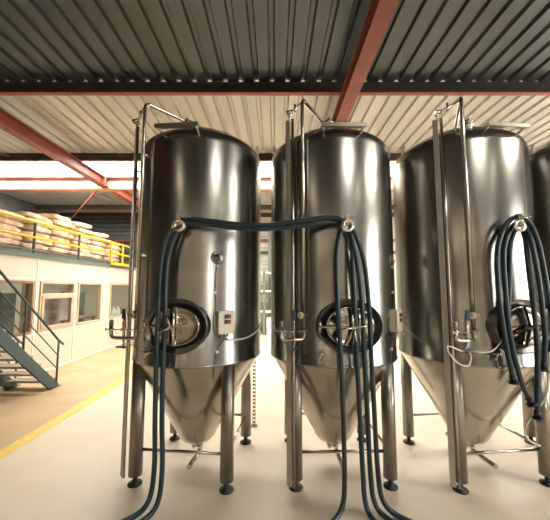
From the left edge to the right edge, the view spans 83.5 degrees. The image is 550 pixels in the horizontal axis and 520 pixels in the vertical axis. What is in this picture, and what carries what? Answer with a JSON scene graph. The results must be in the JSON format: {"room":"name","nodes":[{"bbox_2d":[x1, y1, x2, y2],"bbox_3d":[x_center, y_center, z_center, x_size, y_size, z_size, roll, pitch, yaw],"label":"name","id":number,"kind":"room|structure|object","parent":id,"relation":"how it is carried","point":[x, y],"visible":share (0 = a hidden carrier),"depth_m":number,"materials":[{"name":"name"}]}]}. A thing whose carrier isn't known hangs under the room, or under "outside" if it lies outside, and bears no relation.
{"room":"processing plant","nodes":[
{"label":"processing plant","id":0,"kind":"room"},
{"bbox_2d":[0,192,68,218],"bbox_3d":[-9.600,-0.586,1.560,0.200,5.250,25.000,0,-5,0],"label":"wall","id":1,"kind":"structure","parent":0,"point":[8,203],"depth_m":11.36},
{"bbox_2d":[0,176,392,191],"bbox_3d":[0.000,-2.128,8.618,19.000,0.380,0.180,0,-5,0],"label":"girder","id":2,"kind":"object","parent":1,"relation":"attached to","point":[7,183],"visible":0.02,"depth_m":8.64,"materials":[{"name":"metal"}]},
{"bbox_2d":[0,283,69,333],"bbox_3d":[-8.250,1.311,7.512,0.100,2.550,10.000,0,-5,0],"label":"wall","id":3,"kind":"structure","parent":0,"point":[4,287],"depth_m":9.88,"materials":[{"name":"white paint"}]},
{"bbox_2d":[0,254,135,388],"bbox_3d":[-5.250,1.311,7.512,0.100,2.550,10.000,0,-5,0],"label":"wall","id":4,"kind":"structure","parent":0,"point":[87,337],"depth_m":7.68,"materials":[{"name":"white paint"}]},
{"bbox_2d":[0,280,34,337],"bbox_3d":[-5.228,0.914,5.520,0.105,1.120,2.160,0,-5,0],"label":"window","id":5,"kind":"structure","parent":4,"relation":"in","point":[31,284],"depth_m":6.54,"materials":[{"name":"brown wood"}]},
{"bbox_2d":[37,281,74,332],"bbox_3d":[-5.220,1.081,7.352,0.120,1.120,1.160,0,-5,0],"label":"window","id":6,"kind":"structure","parent":4,"relation":"in","point":[42,296],"depth_m":7.27,"materials":[{"name":"beige wood"}]},
{"bbox_2d":[0,258,134,387],"bbox_3d":[-5.193,1.311,7.512,0.014,2.550,10.000,0,-5,0],"label":"trim","id":7,"kind":"structure","parent":4,"relation":"attached to","point":[36,278],"depth_m":7.97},
{"bbox_2d":[76,282,101,324],"bbox_3d":[-5.228,1.197,8.632,0.105,1.120,1.090,0,-5,0],"label":"window","id":8,"kind":"structure","parent":4,"relation":"in","point":[99,289],"depth_m":8.98,"materials":[{"name":"beige wood"}]},
{"bbox_2d":[109,283,133,318],"bbox_3d":[-5.228,1.362,10.444,0.105,1.120,1.550,0,-5,0],"label":"window","id":9,"kind":"structure","parent":4,"relation":"in","point":[111,284],"depth_m":9.75,"materials":[{"name":"beige wood"}]},
{"bbox_3d":[-5.450,1.911,10.570,0.300,0.050,0.800,0,-5,0],"label":"window ledge","id":10,"kind":"object","parent":4,"relation":"attached to","visible":0},
{"bbox_2d":[111,306,115,315],"bbox_3d":[-5.450,1.718,10.387,0.140,0.300,0.140,0,-5,0],"label":"jug","id":11,"kind":"object","parent":10,"relation":"on","point":[113,310],"visible":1,"depth_m":10.34,"materials":[{"name":"white plastic"}]},
{"bbox_2d":[116,306,119,314],"bbox_3d":[-5.450,1.744,10.666,0.140,0.300,0.140,0,-5,0],"label":"jug","id":12,"kind":"object","parent":10,"relation":"on","point":[117,308],"visible":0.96,"depth_m":10.62,"materials":[{"name":"white plastic"}]},
{"bbox_2d":[71,192,95,218],"bbox_3d":[-6.189,-1.772,9.951,2.507,0.507,0.056,-5,-7,43],"label":"rod","id":13,"kind":"object","parent":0,"point":[93,193],"visible":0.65,"depth_m":9.92,"materials":[{"name":"red paint"}]},
{"bbox_2d":[69,217,137,264],"bbox_3d":[-6.250,0.099,14.074,6.500,4.355,0.050,0,-5,0],"label":"wall","id":14,"kind":"structure","parent":0,"point":[115,227],"depth_m":14.21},
{"bbox_2d":[80,284,127,320],"bbox_3d":[-6.700,1.769,12.541,3.000,2.550,0.100,0,-5,0],"label":"wall","id":15,"kind":"structure","parent":0,"point":[119,294],"depth_m":12.51,"materials":[{"name":"white paint"}]},
{"bbox_2d":[1,192,393,212],"bbox_3d":[0.000,-2.224,12.202,19.000,0.049,4.100,0,-5,0],"label":"ceiling","id":16,"kind":"structure","parent":0,"point":[37,198],"depth_m":11.52,"materials":[{"name":"grey metal"}]},
{"bbox_2d":[35,205,393,209],"bbox_3d":[0.000,-2.099,12.241,19.000,0.200,0.080,0,-5,0],"label":"beam","id":17,"kind":"structure","parent":16,"relation":"attached to","point":[38,207],"depth_m":12.23,"materials":[{"name":"metal"}]},
{"bbox_2d":[59,213,393,216],"bbox_3d":[0.000,-1.981,13.535,19.000,0.200,0.080,0,-5,0],"label":"beam","id":18,"kind":"structure","parent":16,"relation":"attached to","point":[60,214],"depth_m":13.53,"materials":[{"name":"metal"}]},
{"bbox_2d":[260,313,267,330],"bbox_3d":[0.000,2.715,13.836,19.000,0.900,0.150,0,-5,0],"label":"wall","id":19,"kind":"structure","parent":0,"point":[261,314],"depth_m":13.77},
{"bbox_2d":[0,331,549,519],"bbox_3d":[0.000,2.126,1.313,19.000,0.203,25.000,0,-5,0],"label":"floor","id":20,"kind":"structure","parent":0,"point":[71,470],"depth_m":3.27,"materials":[{"name":"beige concrete"}]},
{"bbox_2d":[0,293,16,334],"bbox_3d":[-6.415,1.647,6.954,0.070,1.780,1.150,0,-5,0],"label":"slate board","id":21,"kind":"object","parent":20,"relation":"on","point":[6,308],"visible":0.45,"depth_m":7.37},
{"bbox_2d":[19,283,22,331],"bbox_3d":[-5.685,1.294,7.047,0.130,2.500,0.230,0,-5,0],"label":"timber post","id":22,"kind":"object","parent":20,"relation":"on","point":[22,283],"visible":0.02,"depth_m":6.95,"materials":[{"name":"brown wood"}]},
{"bbox_2d":[19,283,27,332],"bbox_3d":[-5.460,1.262,6.693,0.080,2.500,0.080,0,-5,0],"label":"timber post","id":23,"kind":"object","parent":20,"relation":"on","point":[25,285],"visible":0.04,"depth_m":6.68,"materials":[{"name":"brown wood"}]},
{"bbox_2d":[0,270,63,389],"bbox_3d":[-4.640,0.628,4.782,0.920,3.453,2.985,0,-5,0],"label":"staircase","id":24,"kind":"structure","parent":20,"relation":"on","point":[8,345],"depth_m":5.42,"materials":[{"name":"grey metal"}]},
{"bbox_2d":[43,298,68,325],"bbox_3d":[-5.720,1.768,7.947,0.040,1.720,1.050,0,-5,0],"label":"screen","id":25,"kind":"object","parent":20,"relation":"on","point":[55,309],"visible":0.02,"depth_m":8.00,"materials":[{"name":"grey glass"}]},
{"bbox_2d":[0,373,131,459],"bbox_3d":[-3.135,2.037,1.421,0.170,0.011,24.200,0,-5,0],"label":"floor marking","id":26,"kind":"object","parent":20,"relation":"on","point":[4,452],"depth_m":4.36,"materials":[{"name":"yellow paint"}]},
{"bbox_2d":[62,291,84,321],"bbox_3d":[-6.830,1.960,10.390,0.060,1.780,1.150,0,-5,0],"label":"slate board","id":27,"kind":"object","parent":20,"relation":"on","point":[82,293],"visible":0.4,"depth_m":10.82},
{"bbox_2d":[61,315,95,322],"bbox_3d":[-6.000,2.199,8.938,0.700,1.040,1.600,0,-5,0],"label":"office desk","id":28,"kind":"object","parent":20,"relation":"on","point":[79,316],"visible":0.2,"depth_m":9.34,"materials":[{"name":"brown wood"}]},
{"bbox_2d":[105,103,261,494],"bbox_3d":[-0.884,0.313,3.494,1.415,3.810,1.558,-1,-5,6],"label":"tank","id":29,"kind":"object","parent":20,"relation":"on","point":[189,169],"visible":0.95,"depth_m":3.01,"materials":[{"name":"metal"}]},
{"bbox_2d":[251,360,257,426],"bbox_3d":[-0.291,1.541,4.328,0.100,1.515,0.080,0,-5,0],"label":"post","id":30,"kind":"object","parent":20,"relation":"on","point":[254,424],"visible":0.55,"depth_m":4.29,"materials":[{"name":"metal"}]},
{"bbox_2d":[260,271,270,334],"bbox_3d":[-0.450,1.776,12.892,2.480,2.600,0.600,0,-5,0],"label":"storage rack","id":31,"kind":"object","parent":20,"relation":"on","point":[264,273],"visible":0.32,"depth_m":12.62,"materials":[{"name":"white metal"}]},
{"bbox_2d":[266,317,270,334],"bbox_3d":[0.025,2.720,12.781,0.750,0.700,0.450,0,-5,0],"label":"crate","id":32,"kind":"object","parent":20,"relation":"on","point":[268,319],"visible":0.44,"depth_m":12.56,"materials":[{"name":"white plastic"}]},
{"bbox_2d":[268,231,270,316],"bbox_3d":[-0.200,0.813,13.683,0.200,4.660,0.200,0,-5,0],"label":"steel column","id":33,"kind":"structure","parent":20,"relation":"on","point":[269,232],"depth_m":13.61,"materials":[{"name":"white metal"}]},
{"bbox_2d":[270,99,402,491],"bbox_3d":[0.640,0.311,3.498,1.416,3.815,1.558,-1,-5,10],"label":"tank","id":34,"kind":"object","parent":20,"relation":"on","point":[342,170],"visible":0.94,"depth_m":3.00,"materials":[{"name":"metal"}]},
{"bbox_2d":[140,220,392,519],"bbox_3d":[-0.050,0.875,2.597,2.385,2.535,0.382,0,-5,0],"label":"hose","id":35,"kind":"object","parent":34,"relation":"hanging from","point":[379,511],"visible":0.93,"depth_m":2.72,"materials":[{"name":"black rubber"}]},
{"bbox_2d":[121,215,412,519],"bbox_3d":[-0.052,0.854,2.580,2.926,2.573,0.350,0,-5,0],"label":"hose","id":36,"kind":"object","parent":34,"relation":"hanging from","point":[144,507],"visible":0.94,"depth_m":2.71,"materials":[{"name":"black rubber"}]},
{"bbox_2d":[331,227,375,519],"bbox_3d":[0.582,0.894,2.602,0.636,2.497,0.396,0,-5,0],"label":"hose","id":37,"kind":"object","parent":34,"relation":"hanging from","point":[337,516],"visible":0.91,"depth_m":2.69,"materials":[{"name":"black rubber"}]},
{"bbox_2d":[392,97,549,494],"bbox_3d":[2.156,0.311,3.496,1.416,3.815,1.562,0,-5,5],"label":"tank","id":38,"kind":"object","parent":20,"relation":"on","point":[454,190],"visible":0.79,"depth_m":3.02,"materials":[{"name":"metal"}]},
{"bbox_2d":[446,339,501,366],"bbox_3d":[1.794,0.802,2.771,0.534,0.299,0.080,0,-5,0],"label":"tube","id":39,"kind":"object","parent":38,"relation":"attached to","point":[496,347],"visible":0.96,"depth_m":2.75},
{"bbox_2d":[494,215,549,384],"bbox_3d":[2.271,0.710,2.727,0.573,2.267,0.082,0,-5,0],"label":"hose","id":40,"kind":"object","parent":38,"relation":"attached to","point":[512,376],"visible":0.94,"depth_m":2.76,"materials":[{"name":"rubber"}]},
{"bbox_2d":[501,226,543,420],"bbox_3d":[2.192,0.528,2.768,0.320,1.720,0.132,0,-5,0],"label":"hose","id":41,"kind":"object","parent":38,"relation":"attached to","point":[537,416],"visible":0.71,"depth_m":2.77,"materials":[{"name":"rubber"}]},
{"bbox_2d":[501,223,549,407],"bbox_3d":[2.232,0.452,2.757,0.370,1.657,0.095,0,-5,0],"label":"hose","id":42,"kind":"object","parent":38,"relation":"attached to","point":[531,403],"visible":0.86,"depth_m":2.74,"materials":[{"name":"rubber"}]},
{"bbox_2d":[524,352,549,446],"bbox_3d":[2.429,1.312,2.884,0.174,0.938,0.276,-1,-5,13],"label":"tube","id":43,"kind":"object","parent":38,"relation":"attached to","point":[548,379],"visible":0.89,"depth_m":2.78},
{"bbox_2d":[521,141,549,444],"bbox_3d":[3.666,0.311,3.498,1.416,3.815,1.557,0,-5,5],"label":"tank","id":44,"kind":"object","parent":20,"relation":"on","point":[539,158],"visible":0.31,"depth_m":3.49,"materials":[{"name":"metal"}]},
{"bbox_2d":[0,0,549,152],"bbox_3d":[0.000,-2.865,5.156,19.000,0.049,5.150,0,-5,0],"label":"ceiling","id":45,"kind":"structure","parent":0,"point":[42,40],"depth_m":4.50,"materials":[{"name":"grey metal"}]},
{"bbox_2d":[0,153,400,161],"bbox_3d":[0.000,-2.525,7.560,19.000,0.200,0.080,0,-5,0],"label":"beam","id":46,"kind":"structure","parent":45,"relation":"attached to","point":[14,157],"depth_m":7.55,"materials":[{"name":"metal"}]},
{"bbox_2d":[0,153,65,169],"bbox_3d":[-6.248,-2.540,7.913,0.036,0.096,1.527,-4,-7,38],"label":"rod","id":47,"kind":"object","parent":46,"relation":"attached to","point":[0,153],"visible":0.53,"depth_m":8.12,"materials":[{"name":"paint"}]},
{"bbox_2d":[0,82,549,95],"bbox_3d":[0.000,-2.763,4.951,19.000,0.200,0.080,0,-5,0],"label":"ceiling beam","id":48,"kind":"structure","parent":45,"relation":"attached to","point":[6,88],"depth_m":4.95,"materials":[{"name":"metal"}]},
{"bbox_2d":[260,217,396,309],"bbox_3d":[3.250,0.099,14.074,12.500,4.355,0.050,0,-5,0],"label":"wall","id":49,"kind":"structure","parent":0,"point":[264,234],"depth_m":14.06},
{"bbox_2d":[106,239,394,241],"bbox_3d":[0.000,-0.889,14.059,19.000,0.120,0.120,0,-5,0],"label":"beam","id":50,"kind":"structure","parent":49,"relation":"attached to","point":[113,240],"depth_m":14.00,"materials":[{"name":"red metal"}]},
{"bbox_2d":[119,251,394,253],"bbox_3d":[0.000,-0.342,14.009,19.000,0.120,0.120,0,-5,0],"label":"beam","id":51,"kind":"structure","parent":49,"relation":"attached to","point":[120,252],"depth_m":13.95,"materials":[{"name":"metal"}]},
{"bbox_3d":[-7.360,-0.003,7.632,4.280,0.090,10.000,0,-5,0],"label":"floor","id":52,"kind":"structure","parent":0,"visible":0},
{"bbox_2d":[0,244,135,270],"bbox_3d":[-5.195,-0.041,7.635,0.090,0.165,10.000,0,-5,0],"label":"beam","id":53,"kind":"structure","parent":52,"relation":"attached to","point":[4,249],"depth_m":7.17,"materials":[{"name":"grey metal"}]},
{"bbox_2d":[0,211,109,259],"bbox_3d":[-5.184,-0.548,6.150,0.061,0.706,6.950,0,-5,0],"label":"guard railing","id":54,"kind":"object","parent":53,"relation":"on","point":[34,237],"visible":1,"depth_m":6.89,"materials":[{"name":"yellow metal"}]},
{"bbox_2d":[109,241,129,266],"bbox_3d":[-5.160,-0.162,10.412,0.060,0.730,1.510,0,-5,0],"label":"gate","id":55,"kind":"object","parent":53,"relation":"attached to","point":[111,242],"visible":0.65,"depth_m":10.14,"materials":[{"name":"yellow metal"}]},
{"bbox_3d":[-5.850,-0.130,7.402,1.000,0.120,1.480,0,-5,0],"label":"wooden pallet","id":56,"kind":"object","parent":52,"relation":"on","visible":0},
{"bbox_2d":[18,242,47,250],"bbox_3d":[-5.630,-0.302,6.984,0.489,0.168,0.788,-1,-5,3],"label":"sack","id":57,"kind":"object","parent":56,"relation":"on","point":[22,244],"visible":0.46,"depth_m":6.85,"materials":[{"name":"fabric"}]},
{"bbox_2d":[19,236,52,245],"bbox_3d":[-5.607,-0.426,7.144,0.486,0.155,0.787,-1,-7,-1],"label":"sack","id":58,"kind":"object","parent":57,"relation":"on","point":[24,239],"visible":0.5,"depth_m":6.99,"materials":[{"name":"fabric"}]},
{"bbox_2d":[19,230,49,238],"bbox_3d":[-5.652,-0.574,7.039,0.489,0.166,0.794,0,-5,5],"label":"sack","id":59,"kind":"object","parent":58,"relation":"on","point":[40,235],"visible":0.34,"depth_m":7.04,"materials":[{"name":"fabric"}]},
{"bbox_2d":[18,224,50,233],"bbox_3d":[-5.593,-0.702,7.120,0.489,0.168,0.788,1,-5,-7],"label":"sack","id":60,"kind":"object","parent":59,"relation":"on","point":[27,227],"visible":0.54,"depth_m":6.93,"materials":[{"name":"fabric"}]},
{"bbox_2d":[15,218,52,227],"bbox_3d":[-5.561,-0.846,7.066,0.486,0.155,0.787,1,-4,3],"label":"sack","id":61,"kind":"object","parent":60,"relation":"on","point":[19,221],"visible":0.33,"depth_m":6.88,"materials":[{"name":"fabric"}]},
{"bbox_2d":[11,211,52,223],"bbox_3d":[-5.644,-0.974,7.170,0.486,0.175,0.791,0,-5,3],"label":"sack","id":62,"kind":"object","parent":61,"relation":"on","point":[25,214],"visible":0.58,"depth_m":6.96,"materials":[{"name":"fabric"}]},
{"bbox_2d":[44,247,68,253],"bbox_3d":[-5.610,-0.233,7.749,0.486,0.155,0.787,-1,-4,-3],"label":"sack","id":63,"kind":"object","parent":56,"relation":"on","point":[50,249],"visible":0.56,"depth_m":7.64,"materials":[{"name":"fabric"}]},
{"bbox_2d":[45,242,70,248],"bbox_3d":[-5.607,-0.362,7.833,0.487,0.155,0.786,0,-4,-5],"label":"sack","id":64,"kind":"object","parent":63,"relation":"on","point":[56,245],"visible":0.48,"depth_m":7.72,"materials":[{"name":"fabric"}]},
{"bbox_2d":[48,236,69,242],"bbox_3d":[-5.613,-0.507,7.782,0.489,0.164,0.794,1,-5,-8],"label":"sack","id":65,"kind":"object","parent":64,"relation":"on","point":[51,237],"visible":0.48,"depth_m":7.65,"materials":[{"name":"fabric"}]},
{"bbox_2d":[46,230,73,239],"bbox_3d":[-5.575,-0.633,7.858,0.489,0.167,0.794,0,-5,-3],"label":"sack","id":66,"kind":"object","parent":65,"relation":"on","point":[54,233],"visible":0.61,"depth_m":7.72,"materials":[{"name":"fabric"}]},
{"bbox_2d":[48,225,68,232],"bbox_3d":[-5.658,-0.777,7.814,0.487,0.155,0.786,2,-6,-4],"label":"sack","id":67,"kind":"object","parent":66,"relation":"on","point":[50,228],"visible":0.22,"depth_m":7.67,"materials":[{"name":"fabric"}]},
{"bbox_2d":[50,219,74,229],"bbox_3d":[-5.569,-0.908,7.884,0.487,0.155,0.786,-1,-6,4],"label":"sack","id":68,"kind":"object","parent":67,"relation":"on","point":[65,225],"visible":0.52,"depth_m":7.81,"materials":[{"name":"fabric"}]},
{"bbox_2d":[38,213,70,222],"bbox_3d":[-5.600,-1.050,7.838,0.489,0.168,0.788,1,-4,-6],"label":"sack","id":69,"kind":"object","parent":68,"relation":"on","point":[49,216],"visible":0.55,"depth_m":7.56,"materials":[{"name":"fabric"}]},
{"bbox_3d":[-5.850,-0.272,5.839,1.000,0.120,1.480,0,-5,0],"label":"wooden pallet","id":70,"kind":"object","parent":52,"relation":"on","visible":0},
{"bbox_2d":[0,237,19,245],"bbox_3d":[-5.592,-0.378,6.154,0.489,0.168,0.788,-1,-5,2],"label":"sack","id":71,"kind":"object","parent":70,"relation":"on","point":[7,241],"visible":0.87,"depth_m":6.23,"materials":[{"name":"fabric"}]},
{"bbox_2d":[0,232,21,240],"bbox_3d":[-5.659,-0.501,6.301,0.487,0.159,0.792,0,-6,-6],"label":"sack","id":72,"kind":"object","parent":71,"relation":"on","point":[2,234],"visible":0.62,"depth_m":6.33,"materials":[{"name":"fabric"}]},
{"bbox_2d":[0,223,20,232],"bbox_3d":[-5.595,-0.648,6.208,0.489,0.168,0.788,-1,-5,-7],"label":"sack","id":73,"kind":"object","parent":72,"relation":"on","point":[2,226],"visible":0.72,"depth_m":6.21,"materials":[{"name":"fabric"}]},
{"bbox_2d":[0,217,23,227],"bbox_3d":[-5.650,-0.775,6.332,0.486,0.155,0.787,-1,-6,-5],"label":"sack","id":74,"kind":"object","parent":73,"relation":"on","point":[6,221],"visible":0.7,"depth_m":6.32,"materials":[{"name":"fabric"}]},
{"bbox_2d":[0,209,23,220],"bbox_3d":[-5.566,-0.922,6.220,0.487,0.159,0.792,1,-4,-2],"label":"sack","id":75,"kind":"object","parent":74,"relation":"on","point":[1,215],"visible":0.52,"depth_m":6.25,"materials":[{"name":"fabric"}]},
{"bbox_3d":[-5.850,0.018,9.026,1.000,0.120,1.480,0,-5,0],"label":"wooden pallet","id":76,"kind":"object","parent":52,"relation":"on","visible":0},
{"bbox_2d":[67,251,91,256],"bbox_3d":[-5.567,-0.154,8.611,0.487,0.155,0.786,0,-4,7],"label":"sack","id":77,"kind":"object","parent":76,"relation":"on","point":[74,253],"visible":0.52,"depth_m":8.52,"materials":[{"name":"fabric"}]},
{"bbox_2d":[67,246,89,252],"bbox_3d":[-5.639,-0.282,8.726,0.486,0.155,0.787,2,-7,-7],"label":"sack","id":78,"kind":"object","parent":77,"relation":"on","point":[72,247],"visible":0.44,"depth_m":8.48,"materials":[{"name":"fabric"}]},
{"bbox_2d":[68,241,87,247],"bbox_3d":[-5.645,-0.423,8.677,0.485,0.172,0.793,1,-5,-6],"label":"sack","id":79,"kind":"object","parent":78,"relation":"on","point":[71,242],"visible":0.38,"depth_m":8.38,"materials":[{"name":"fabric"}]},
{"bbox_2d":[69,237,89,243],"bbox_3d":[-5.645,-0.551,8.776,0.487,0.159,0.792,0,-4,-8],"label":"sack","id":80,"kind":"object","parent":79,"relation":"on","point":[85,241],"visible":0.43,"depth_m":8.65,"materials":[{"name":"fabric"}]},
{"bbox_2d":[68,232,88,238],"bbox_3d":[-5.642,-0.699,8.668,0.487,0.159,0.792,2,-6,-1],"label":"sack","id":81,"kind":"object","parent":80,"relation":"on","point":[73,234],"visible":0.22,"depth_m":8.49,"materials":[{"name":"fabric"}]},
{"bbox_2d":[70,227,93,234],"bbox_3d":[-5.621,-0.826,8.789,0.486,0.154,0.787,1,-6,6],"label":"sack","id":82,"kind":"object","parent":81,"relation":"on","point":[80,230],"visible":0.52,"depth_m":8.69,"materials":[{"name":"fabric"}]},
{"bbox_2d":[70,222,91,228],"bbox_3d":[-5.554,-0.974,8.683,0.488,0.175,0.790,0,-5,-4],"label":"sack","id":83,"kind":"object","parent":82,"relation":"on","point":[76,224],"visible":0.62,"depth_m":8.48,"materials":[{"name":"fabric"}]},
{"bbox_2d":[86,254,102,259],"bbox_3d":[-5.603,-0.087,9.348,0.487,0.155,0.786,1,-5,-2],"label":"sack","id":84,"kind":"object","parent":76,"relation":"on","point":[93,256],"visible":0.39,"depth_m":9.27,"materials":[{"name":"fabric"}]},
{"bbox_2d":[90,250,107,255],"bbox_3d":[-5.550,-0.213,9.467,0.487,0.159,0.792,-1,-6,5],"label":"sack","id":85,"kind":"object","parent":84,"relation":"on","point":[91,251],"visible":0.41,"depth_m":9.35,"materials":[{"name":"fabric"}]},
{"bbox_2d":[87,245,104,250],"bbox_3d":[-5.615,-0.358,9.379,0.487,0.160,0.788,-1,-5,8],"label":"sack","id":86,"kind":"object","parent":85,"relation":"on","point":[89,246],"visible":0.36,"depth_m":9.30,"materials":[{"name":"fabric"}]},
{"bbox_2d":[86,241,104,246],"bbox_3d":[-5.612,-0.488,9.477,0.489,0.168,0.788,0,-5,0],"label":"sack","id":87,"kind":"object","parent":86,"relation":"on","point":[100,244],"visible":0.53,"depth_m":9.35,"materials":[{"name":"fabric"}]},
{"bbox_2d":[88,236,105,241],"bbox_3d":[-5.584,-0.633,9.392,0.487,0.155,0.786,0,-4,8],"label":"sack","id":88,"kind":"object","parent":87,"relation":"on","point":[90,239],"visible":0.25,"depth_m":9.28,"materials":[{"name":"fabric"}]},
{"bbox_2d":[89,232,108,237],"bbox_3d":[-5.553,-0.754,9.529,0.486,0.202,0.796,0,-5,4],"label":"sack","id":89,"kind":"object","parent":88,"relation":"on","point":[101,235],"visible":0.59,"depth_m":9.41,"materials":[{"name":"fabric"}]},
{"bbox_3d":[-5.850,0.130,10.250,1.000,0.120,0.740,0,-5,0],"label":"wooden pallet","id":90,"kind":"object","parent":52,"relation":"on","visible":0},
{"bbox_2d":[103,257,118,261],"bbox_3d":[-5.590,-0.004,10.253,0.487,0.155,0.786,0,-5,7],"label":"sack","id":91,"kind":"object","parent":90,"relation":"on","point":[104,258],"visible":0.38,"depth_m":10.10,"materials":[{"name":"fabric"}]},
{"bbox_2d":[102,254,118,257],"bbox_3d":[-5.606,-0.138,10.302,0.487,0.155,0.786,1,-4,0],"label":"sack","id":92,"kind":"object","parent":91,"relation":"on","point":[113,255],"visible":0.3,"depth_m":10.24,"materials":[{"name":"fabric"}]},
{"bbox_2d":[105,249,118,252],"bbox_3d":[-5.581,-0.281,10.243,0.486,0.154,0.787,1,-4,4],"label":"sack","id":93,"kind":"object","parent":92,"relation":"on","point":[106,250],"visible":0.34,"depth_m":10.15,"materials":[{"name":"fabric"}]},
{"bbox_2d":[102,245,120,250],"bbox_3d":[-5.578,-0.405,10.385,0.487,0.155,0.786,0,-5,0],"label":"sack","id":94,"kind":"object","parent":93,"relation":"on","point":[106,246],"visible":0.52,"depth_m":10.22,"materials":[{"name":"fabric"}]},
{"bbox_2d":[102,240,118,246],"bbox_3d":[-5.596,-0.553,10.278,0.488,0.168,0.791,0,-5,4],"label":"sack","id":95,"kind":"object","parent":94,"relation":"on","point":[105,243],"visible":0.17,"depth_m":10.10,"materials":[{"name":"fabric"}]},
{"bbox_3d":[0.000,-1.728,-10.989,19.000,5.250,0.200,0,-5,0],"label":"wall","id":96,"kind":"structure","parent":0,"visible":0},
{"bbox_2d":[0,108,138,207],"bbox_3d":[-4.750,-2.772,1.758,0.220,0.280,25.000,0,-5,0],"label":"rafter","id":97,"kind":"object","parent":96,"relation":"attached to","point":[9,124],"visible":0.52,"depth_m":6.53,"materials":[{"name":"red paint"}]},
{"bbox_2d":[332,0,398,121],"bbox_3d":[1.120,-2.772,1.758,0.190,0.240,25.000,0,-5,0],"label":"rafter","id":98,"kind":"object","parent":96,"relation":"attached to","point":[380,13],"visible":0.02,"depth_m":3.77,"materials":[{"name":"red paint"}]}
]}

